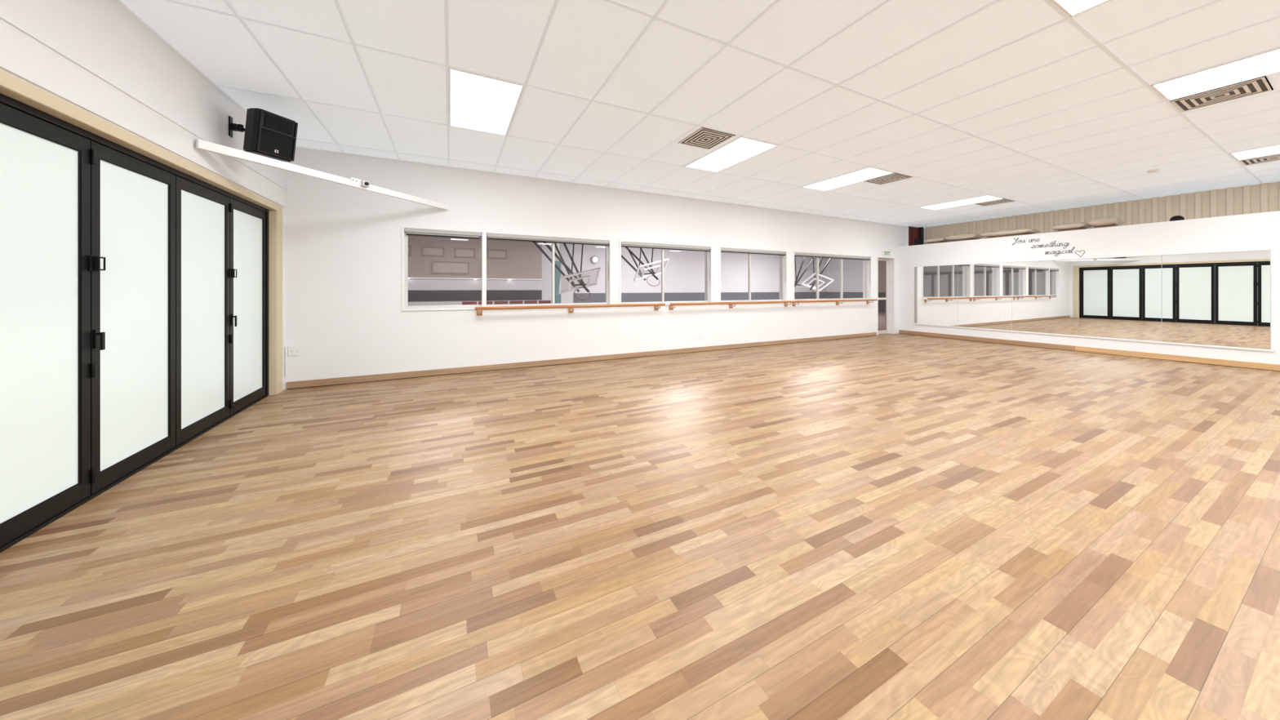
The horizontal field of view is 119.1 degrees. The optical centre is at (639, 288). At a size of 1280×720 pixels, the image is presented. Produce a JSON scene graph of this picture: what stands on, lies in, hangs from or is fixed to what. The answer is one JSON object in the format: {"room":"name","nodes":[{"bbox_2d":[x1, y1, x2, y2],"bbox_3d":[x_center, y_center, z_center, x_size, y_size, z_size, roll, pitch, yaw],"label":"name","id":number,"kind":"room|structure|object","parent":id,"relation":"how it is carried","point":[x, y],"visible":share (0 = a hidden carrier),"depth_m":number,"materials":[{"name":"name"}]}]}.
{"room":"dance studio","nodes":[
{"label":"dance studio","id":0,"kind":"room"},
{"bbox_2d":[0,0,284,390],"bbox_3d":[-2.308,-0.266,0.327,0.200,2.985,9.460,0,0,-27],"label":"wall","id":1,"kind":"structure","parent":0,"point":[105,37],"depth_m":2.44,"materials":[{"name":"paint"}]},
{"bbox_2d":[0,102,90,546],"bbox_3d":[-3.055,0.169,1.838,0.045,2.077,0.782,0,0,-27],"label":"door","id":2,"kind":"structure","parent":1,"relation":"in","point":[45,167],"depth_m":1.95,"materials":[{"name":"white glass"}]},
{"bbox_2d":[88,140,175,494],"bbox_3d":[-3.381,0.169,2.527,0.081,2.077,0.779,0,0,-27],"label":"door","id":3,"kind":"structure","parent":1,"relation":"in","point":[131,260],"depth_m":2.49,"materials":[{"name":"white glass"}]},
{"bbox_2d":[0,93,268,552],"bbox_3d":[-2.884,0.158,1.482,0.080,2.138,6.336,0,0,-27],"label":"door frame","id":4,"kind":"structure","parent":1,"relation":"attached to","point":[6,100],"depth_m":2.48,"materials":[{"name":"black metal"}]},
{"bbox_2d":[0,69,282,395],"bbox_3d":[-2.895,0.122,1.521,0.206,2.210,6.580,0,0,-27],"label":"trim","id":5,"kind":"structure","parent":1,"relation":"attached to","point":[11,86],"depth_m":2.87,"materials":[{"name":"beige paint"}]},
{"bbox_2d":[0,14,286,207],"bbox_3d":[-2.255,-1.111,0.466,0.020,0.227,9.259,0,0,-27],"label":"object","id":6,"kind":"structure","parent":1,"relation":"attached to","point":[23,54],"depth_m":2.21,"materials":[{"name":"white paint"}]},
{"bbox_2d":[175,175,230,446],"bbox_3d":[-3.751,0.169,3.223,0.045,2.077,0.782,0,0,-27],"label":"door","id":7,"kind":"structure","parent":1,"relation":"in","point":[202,214],"depth_m":3.18,"materials":[{"name":"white glass"}]},
{"bbox_2d":[228,198,266,415],"bbox_3d":[-4.083,0.169,3.923,0.081,2.077,0.805,0,0,-27],"label":"door","id":8,"kind":"structure","parent":1,"relation":"in","point":[247,270],"depth_m":3.91,"materials":[{"name":"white glass"}]},
{"bbox_2d":[228,107,297,161],"bbox_3d":[-3.517,-1.418,3.503,0.496,0.418,0.313,0,0,17],"label":"loudspeaker","id":9,"kind":"object","parent":1,"relation":"attached to","point":[268,134],"visible":0.97,"depth_m":3.40,"materials":[{"name":"black plastic"}]},
{"bbox_2d":[195,138,448,209],"bbox_3d":[-3.094,-1.161,4.159,0.095,0.105,2.526,0,0,17],"label":"rail","id":10,"kind":"object","parent":1,"relation":"attached to","point":[202,144],"visible":1,"depth_m":3.67,"materials":[{"name":"white metal"}]},
{"bbox_2d":[284,146,905,389],"bbox_3d":[1.825,-0.266,7.814,14.315,2.985,0.200,0,0,-27],"label":"wall","id":11,"kind":"structure","parent":0,"point":[343,243],"depth_m":5.72,"materials":[{"name":"paint"}]},
{"bbox_2d":[284,346,288,376],"bbox_3d":[-4.324,0.882,4.600,0.020,0.370,0.016,0,0,-27],"label":"cable conduit","id":12,"kind":"object","parent":11,"relation":"attached to","point":[286,347],"visible":1,"depth_m":4.59,"materials":[{"name":"white paint"}]},
{"bbox_2d":[288,346,301,355],"bbox_3d":[-4.257,0.762,4.634,0.115,0.115,0.014,0,0,-27],"label":"power outlet","id":13,"kind":"object","parent":11,"relation":"attached to","point":[292,350],"visible":1,"depth_m":4.63,"materials":[{"name":"white paint"}]},
{"bbox_2d":[401,225,611,311],"bbox_3d":[-1.901,-0.283,5.881,3.090,1.170,0.135,0,0,-27],"label":"window","id":14,"kind":"structure","parent":11,"relation":"in","point":[417,308],"depth_m":5.61,"materials":[{"name":"metal"}]},
{"bbox_2d":[404,227,481,278],"bbox_3d":[-2.805,-0.497,5.397,0.970,0.678,0.059,0,0,-27],"label":"roller blind","id":15,"kind":"object","parent":14,"relation":"attached to","point":[419,232],"visible":1,"depth_m":5.38,"materials":[{"name":"fabric"}]},
{"bbox_2d":[487,233,609,245],"bbox_3d":[-1.420,-0.497,6.093,1.970,0.678,0.059,0,0,-27],"label":"roller blind","id":16,"kind":"object","parent":14,"relation":"attached to","point":[491,236],"visible":1,"depth_m":6.03,"materials":[{"name":"fabric"}]},
{"bbox_2d":[475,302,665,315],"bbox_3d":[-0.992,0.326,6.188,3.170,0.132,0.171,0,0,-27],"label":"ballet barre","id":17,"kind":"object","parent":11,"relation":"attached to","point":[571,308],"visible":1,"depth_m":6.02,"materials":[{"name":"brown wood"}]},
{"bbox_2d":[286,332,876,389],"bbox_3d":[0.951,1.183,7.250,11.805,0.088,0.022,0,0,-27],"label":"baseboard","id":18,"kind":"structure","parent":11,"relation":"attached to","point":[379,377],"depth_m":5.89,"materials":[{"name":"wood"}]},
{"bbox_2d":[619,239,712,305],"bbox_3d":[0.516,-0.283,7.096,2.020,1.170,0.135,0,0,-27],"label":"window","id":19,"kind":"structure","parent":11,"relation":"in","point":[667,303],"depth_m":7.09,"materials":[{"name":"metal"}]},
{"bbox_2d":[621,241,711,251],"bbox_3d":[0.527,-0.497,7.073,1.950,0.678,0.059,0,0,-27],"label":"roller blind","id":20,"kind":"object","parent":19,"relation":"attached to","point":[626,244],"visible":0.97,"depth_m":7.02,"materials":[{"name":"fabric"}]},
{"bbox_2d":[699,335,705,339],"bbox_3d":[1.228,0.957,7.394,0.115,0.072,0.014,0,0,-27],"label":"power outlet","id":21,"kind":"object","parent":11,"relation":"attached to","point":[701,337],"visible":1,"depth_m":7.39,"materials":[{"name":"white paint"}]},
{"bbox_2d":[669,300,795,310],"bbox_3d":[1.960,0.326,7.673,3.200,0.132,0.171,0,0,-27],"label":"ballet barre","id":22,"kind":"object","parent":11,"relation":"attached to","point":[731,305],"visible":1,"depth_m":7.50,"materials":[{"name":"brown wood"}]},
{"bbox_2d":[719,245,787,302],"bbox_3d":[2.432,-0.283,8.060,1.910,1.170,0.135,0,0,-27],"label":"window","id":23,"kind":"structure","parent":11,"relation":"in","point":[720,246],"depth_m":8.07,"materials":[{"name":"metal"}]},
{"bbox_2d":[720,247,786,281],"bbox_3d":[2.443,-0.497,8.037,1.840,0.678,0.059,0,0,-27],"label":"roller blind","id":24,"kind":"object","parent":23,"relation":"attached to","point":[722,249],"visible":1,"depth_m":8.02,"materials":[{"name":"fabric"}]},
{"bbox_2d":[793,250,871,300],"bbox_3d":[4.737,-0.283,9.220,2.870,1.170,0.135,0,0,-27],"label":"window","id":25,"kind":"structure","parent":11,"relation":"in","point":[817,258],"depth_m":9.40,"materials":[{"name":"metal"}]},
{"bbox_2d":[794,252,871,283],"bbox_3d":[4.748,-0.497,9.197,2.800,0.678,0.059,0,0,-27],"label":"roller blind","id":26,"kind":"object","parent":25,"relation":"attached to","point":[796,254],"visible":1,"depth_m":9.16,"materials":[{"name":"fabric"}]},
{"bbox_2d":[792,298,877,306],"bbox_3d":[4.747,0.326,9.076,2.960,0.132,0.171,0,0,-27],"label":"ballet barre","id":27,"kind":"object","parent":11,"relation":"attached to","point":[868,302],"visible":1,"depth_m":8.99,"materials":[{"name":"brown wood"}]},
{"bbox_2d":[876,255,894,335],"bbox_3d":[6.569,0.177,10.195,0.780,2.100,0.210,0,0,-27],"label":"door","id":28,"kind":"structure","parent":11,"relation":"in","point":[885,264],"depth_m":10.32,"materials":[{"name":"white paint"}]},
{"bbox_2d":[881,250,891,255],"bbox_3d":[6.628,-0.958,10.100,0.400,0.120,0.033,0,0,-27],"label":"exit sign","id":29,"kind":"object","parent":11,"relation":"attached to","point":[883,252],"visible":1,"depth_m":10.06,"materials":[{"name":"white plastic"}]},
{"bbox_2d":[905,226,919,245],"bbox_3d":[7.692,-1.456,10.611,0.560,0.584,0.073,0,0,-27],"label":"speaker","id":30,"kind":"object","parent":11,"relation":"attached to","point":[912,233],"depth_m":10.57,"materials":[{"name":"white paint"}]},
{"bbox_2d":[0,333,1279,719],"bbox_3d":[3.828,1.252,3.611,14.315,0.050,9.610,0,0,-27],"label":"floor","id":31,"kind":"structure","parent":0,"point":[887,526],"depth_m":1.73,"materials":[{"name":"brown wood"}]},
{"bbox_2d":[408,228,925,306],"bbox_3d":[1.051,-0.523,12.373,27.200,3.500,9.040,0,0,-27],"label":"wall","id":32,"kind":"structure","parent":0,"point":[684,271],"depth_m":17.39,"materials":[{"name":"paint"}]},
{"bbox_2d":[408,245,411,256],"bbox_3d":[-8.094,-1.298,12.638,0.700,0.350,0.035,0,0,-27],"label":"framed picture","id":33,"kind":"object","parent":32,"relation":"attached to","point":[409,246],"visible":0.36,"depth_m":12.77},
{"bbox_2d":[421,245,444,257],"bbox_3d":[-7.200,-1.298,13.088,0.700,0.350,0.035,0,0,-27],"label":"framed picture","id":34,"kind":"object","parent":32,"relation":"attached to","point":[435,251],"visible":1,"depth_m":13.07},
{"bbox_2d":[431,261,469,274],"bbox_3d":[-6.709,-0.748,13.335,1.200,0.450,0.035,0,0,-27],"label":"framed picture","id":35,"kind":"object","parent":32,"relation":"attached to","point":[437,267],"visible":1,"depth_m":13.31},
{"bbox_2d":[453,247,475,257],"bbox_3d":[-6.307,-1.298,13.537,0.700,0.350,0.035,0,0,-27],"label":"framed picture","id":36,"kind":"object","parent":32,"relation":"attached to","point":[459,252],"visible":1,"depth_m":13.51},
{"bbox_2d":[487,248,506,259],"bbox_3d":[-5.324,-1.298,14.031,0.700,0.350,0.035,0,0,-27],"label":"framed picture","id":37,"kind":"object","parent":32,"relation":"attached to","point":[491,253],"visible":1,"depth_m":14.00},
{"bbox_2d":[591,256,599,263],"bbox_3d":[-1.889,-1.223,15.769,0.320,0.320,0.090,0,0,-27],"label":"wall clock","id":38,"kind":"object","parent":32,"relation":"attached to","point":[594,260],"visible":1,"depth_m":15.73,"materials":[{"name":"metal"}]},
{"bbox_2d":[408,235,862,302],"bbox_3d":[1.027,-0.523,12.422,27.000,3.500,8.730,0,0,-27],"label":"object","id":39,"kind":"structure","parent":32,"relation":"attached to","point":[523,261],"depth_m":14.15,"materials":[{"name":"white paint"}]},
{"bbox_2d":[120,0,1279,228],"bbox_3d":[3.940,-1.783,3.611,14.315,0.050,9.710,0,0,-27],"label":"ceiling","id":40,"kind":"structure","parent":0,"point":[584,41],"depth_m":3.30,"materials":[{"name":"tile"}]},
{"bbox_2d":[448,67,524,135],"bbox_3d":[-1.520,-1.752,3.633,0.576,0.009,1.176,0,0,-27],"label":"ceiling light panel","id":41,"kind":"object","parent":40,"relation":"in","point":[477,102],"depth_m":3.52,"materials":[{"name":"white plastic"}]},
{"bbox_2d":[115,0,1279,227],"bbox_3d":[3.951,-1.756,3.589,13.915,0.007,9.260,0,0,-27],"label":"grid","id":42,"kind":"object","parent":40,"relation":"attached to","point":[1053,6],"depth_m":3.52,"materials":[{"name":"white metal"}]},
{"bbox_2d":[678,127,735,149],"bbox_3d":[0.773,-1.752,4.405,0.460,0.009,0.485,0,0,-27],"label":"ceiling air vent","id":43,"kind":"object","parent":40,"relation":"in","point":[704,138],"depth_m":4.39,"materials":[{"name":"white metal"}]},
{"bbox_2d":[684,136,777,172],"bbox_3d":[1.160,-1.752,4.982,0.576,0.009,1.176,0,0,-27],"label":"ceiling light panel","id":44,"kind":"object","parent":40,"relation":"in","point":[741,148],"depth_m":4.90,"materials":[{"name":"white plastic"}]},
{"bbox_2d":[803,167,893,191],"bbox_3d":[3.304,-1.752,6.060,0.576,0.009,1.176,0,0,-27],"label":"ceiling light panel","id":45,"kind":"object","parent":40,"relation":"in","point":[868,173],"depth_m":6.00,"materials":[{"name":"white plastic"}]},
{"bbox_2d":[864,173,911,185],"bbox_3d":[3.953,-1.752,6.005,0.460,0.009,0.485,0,0,-27],"label":"ceiling air vent","id":46,"kind":"object","parent":40,"relation":"in","point":[893,177],"depth_m":5.99,"materials":[{"name":"white metal"}]},
{"bbox_2d":[920,195,1003,209],"bbox_3d":[6.520,-1.752,7.678,0.576,0.009,1.176,0,0,-27],"label":"ceiling light panel","id":47,"kind":"object","parent":40,"relation":"in","point":[988,197],"depth_m":7.65,"materials":[{"name":"white plastic"}]},
{"bbox_2d":[973,198,1014,206],"bbox_3d":[7.169,-1.752,7.623,0.460,0.009,0.485,0,0,-27],"label":"ceiling air vent","id":48,"kind":"object","parent":40,"relation":"in","point":[1000,201],"depth_m":7.59,"materials":[{"name":"white metal"}]},
{"bbox_2d":[1050,0,1109,17],"bbox_3d":[2.778,-1.752,1.766,0.576,0.009,1.176,0,0,-27],"label":"ceiling light panel","id":49,"kind":"object","parent":40,"relation":"in","point":[1071,7],"depth_m":2.32,"materials":[{"name":"white plastic"}]},
{"bbox_2d":[1146,168,1159,173],"bbox_3d":[7.607,-1.743,5.573,0.120,0.030,0.120,0,0,-27],"label":"smoke detector","id":50,"kind":"object","parent":40,"relation":"attached to","point":[1154,171],"visible":1,"depth_m":5.55,"materials":[{"name":"white paint"}]},
{"bbox_2d":[1151,48,1279,101],"bbox_3d":[4.922,-1.752,2.844,0.576,0.009,1.176,0,0,-27],"label":"ceiling light panel","id":51,"kind":"object","parent":40,"relation":"in","point":[1267,63],"depth_m":3.10,"materials":[{"name":"white plastic"}]},
{"bbox_2d":[1169,75,1273,112],"bbox_3d":[5.259,-1.752,3.410,0.460,0.009,0.465,0,0,-27],"label":"ceiling air vent","id":52,"kind":"object","parent":40,"relation":"in","point":[1259,85],"depth_m":3.38,"materials":[{"name":"white metal"}]},
{"bbox_2d":[1229,144,1279,160],"bbox_3d":[8.138,-1.752,4.462,0.576,0.009,1.176,0,0,-27],"label":"ceiling light panel","id":53,"kind":"object","parent":40,"relation":"in","point":[1274,149],"depth_m":4.85,"materials":[{"name":"white plastic"}]},
{"bbox_2d":[1238,153,1279,165],"bbox_3d":[8.474,-1.752,5.028,0.460,0.009,0.465,0,0,-27],"label":"ceiling air vent","id":54,"kind":"object","parent":40,"relation":"in","point":[1273,157],"depth_m":5.11,"materials":[{"name":"white metal"}]},
{"bbox_2d":[898,210,1279,364],"bbox_3d":[9.733,0.032,6.498,1.170,2.390,9.660,0,0,-27],"label":"wall","id":55,"kind":"structure","parent":0,"point":[1261,230],"depth_m":6.99,"materials":[{"name":"paint"}]},
{"bbox_2d":[919,226,924,244],"bbox_3d":[8.019,-1.460,10.740,0.120,0.595,0.100,0,0,-27],"label":"steel column","id":56,"kind":"structure","parent":55,"relation":"on","point":[921,228],"depth_m":10.69,"materials":[{"name":"black metal"}]},
{"bbox_2d":[914,265,957,326],"bbox_3d":[7.520,0.165,9.582,0.010,1.495,0.954,0,0,-27],"label":"wall mirror","id":57,"kind":"object","parent":55,"relation":"attached to","point":[935,287],"visible":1,"depth_m":9.55,"materials":[{"name":"clear glass"}]},
{"bbox_2d":[923,237,949,244],"bbox_3d":[7.753,-1.244,9.800,0.480,0.161,0.460,0,0,-27],"label":"cushion","id":58,"kind":"object","parent":55,"relation":"on","point":[938,240],"visible":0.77,"depth_m":9.67,"materials":[{"name":"beige fabric"}]},
{"bbox_2d":[945,233,983,242],"bbox_3d":[8.009,-1.261,9.291,0.480,0.193,0.640,0,0,-27],"label":"cushion","id":59,"kind":"object","parent":55,"relation":"on","point":[963,237],"visible":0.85,"depth_m":9.15,"materials":[{"name":"beige fabric"}]},
{"bbox_2d":[957,262,1012,330],"bbox_3d":[7.958,0.165,8.711,0.010,1.495,0.984,0,0,-27],"label":"wall mirror","id":60,"kind":"object","parent":55,"relation":"attached to","point":[984,291],"visible":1,"depth_m":8.67,"materials":[{"name":"clear glass"}]},
{"bbox_2d":[980,228,1040,238],"bbox_3d":[8.386,-1.256,8.540,0.480,0.183,0.920,0,0,-27],"label":"cushion","id":61,"kind":"object","parent":55,"relation":"on","point":[1007,233],"visible":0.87,"depth_m":8.39,"materials":[{"name":"beige fabric"}]},
{"bbox_2d":[1012,259,1078,335],"bbox_3d":[8.401,0.165,7.831,0.010,1.495,0.974,0,0,-27],"label":"wall mirror","id":62,"kind":"object","parent":55,"relation":"attached to","point":[1045,294],"visible":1,"depth_m":7.78,"materials":[{"name":"clear glass"}]},
{"bbox_2d":[1013,237,1084,257],"bbox_3d":[8.422,-0.870,7.797,0.008,0.491,1.064,0,0,-27],"label":"wall lettering","id":63,"kind":"object","parent":55,"relation":"attached to","point":[1058,253],"depth_m":7.72},
{"bbox_2d":[1051,222,1092,231],"bbox_3d":[8.818,-1.256,7.683,0.480,0.183,0.480,0,0,-27],"label":"cushion","id":64,"kind":"object","parent":55,"relation":"on","point":[1078,225],"visible":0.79,"depth_m":7.56,"materials":[{"name":"beige fabric"}]},
{"bbox_2d":[898,329,1279,371],"bbox_3d":[9.205,1.177,6.221,0.022,0.100,9.240,0,0,-27],"label":"baseboard","id":65,"kind":"structure","parent":55,"relation":"attached to","point":[1268,366],"depth_m":6.96,"materials":[{"name":"brown wood"}]},
{"bbox_2d":[912,248,1275,351],"bbox_3d":[8.395,0.165,7.831,0.022,1.555,4.935,0,0,-27],"label":"trim","id":66,"kind":"structure","parent":55,"relation":"attached to","point":[1273,250],"depth_m":6.45,"materials":[{"name":"white paint"}]},
{"bbox_2d":[1086,216,1124,228],"bbox_3d":[9.020,-1.278,7.281,0.480,0.228,0.380,0,0,-27],"label":"cushion","id":67,"kind":"object","parent":55,"relation":"on","point":[1108,221],"visible":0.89,"depth_m":7.17,"materials":[{"name":"beige fabric"}]},
{"bbox_2d":[1078,255,1161,341],"bbox_3d":[8.839,0.165,6.960,0.010,1.495,0.964,0,0,-27],"label":"wall mirror","id":68,"kind":"object","parent":55,"relation":"attached to","point":[1119,297],"visible":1,"depth_m":6.92,"materials":[{"name":"clear glass"}]},
{"bbox_2d":[1169,215,1184,221],"bbox_3d":[9.293,-1.219,6.511,0.195,0.108,0.150,0,0,-27],"label":"cap","id":69,"kind":"object","parent":55,"relation":"on","point":[1175,217],"visible":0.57,"depth_m":6.48,"materials":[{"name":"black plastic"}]},
{"bbox_2d":[1161,250,1270,349],"bbox_3d":[9.275,0.165,6.094,0.010,1.495,0.964,0,0,-27],"label":"wall mirror","id":70,"kind":"object","parent":55,"relation":"attached to","point":[1220,299],"visible":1,"depth_m":6.05,"materials":[{"name":"clear glass"}]},
{"bbox_2d":[925,181,1279,243],"bbox_3d":[10.173,-1.460,6.641,0.035,0.595,9.120,0,0,-27],"label":"wall","id":71,"kind":"structure","parent":0,"point":[1262,197],"depth_m":7.28,"materials":[{"name":"wood"}]},
{"bbox_3d":[1.029,-2.298,12.417,27.000,0.050,8.740,0,0,-27],"label":"ceiling","id":72,"kind":"structure","parent":0,"visible":0},
{"bbox_2d":[532,241,600,300],"bbox_3d":[-2.428,-0.989,10.491,2.543,2.615,1.342,0,0,-27],"label":"basketball hoop","id":73,"kind":"object","parent":72,"relation":"hanging from","point":[581,285],"visible":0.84,"depth_m":10.56,"materials":[{"name":"white paint"}]},
{"bbox_2d":[621,247,669,286],"bbox_3d":[-0.375,-1.190,12.420,2.541,2.217,1.342,0,0,-27],"label":"basketball hoop","id":74,"kind":"object","parent":72,"relation":"hanging from","point":[651,273],"visible":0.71,"depth_m":12.46,"materials":[{"name":"white paint"}]},
{"bbox_2d":[794,256,834,295],"bbox_3d":[7.627,-1.014,15.886,2.543,2.565,1.342,0,0,-27],"label":"basketball hoop","id":75,"kind":"object","parent":72,"relation":"hanging from","point":[808,285],"visible":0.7,"depth_m":15.48,"materials":[{"name":"white paint"}]},
{"bbox_3d":[1.018,1.252,12.440,27.000,0.050,8.690,0,0,-27],"label":"floor","id":76,"kind":"structure","parent":0,"visible":0},
{"bbox_2d":[462,300,551,305],"bbox_3d":[-4.038,0.802,11.642,2.650,0.850,0.430,0,0,-27],"label":"seat","id":77,"kind":"object","parent":76,"relation":"on","point":[517,301],"visible":0.15,"depth_m":11.77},
{"bbox_2d":[555,243,560,303],"bbox_3d":[-2.895,-0.523,13.208,0.400,3.500,0.400,0,0,-27],"label":"post","id":78,"kind":"object","parent":76,"relation":"on","point":[557,274],"visible":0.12,"depth_m":13.11,"materials":[{"name":"metal"}]}
]}

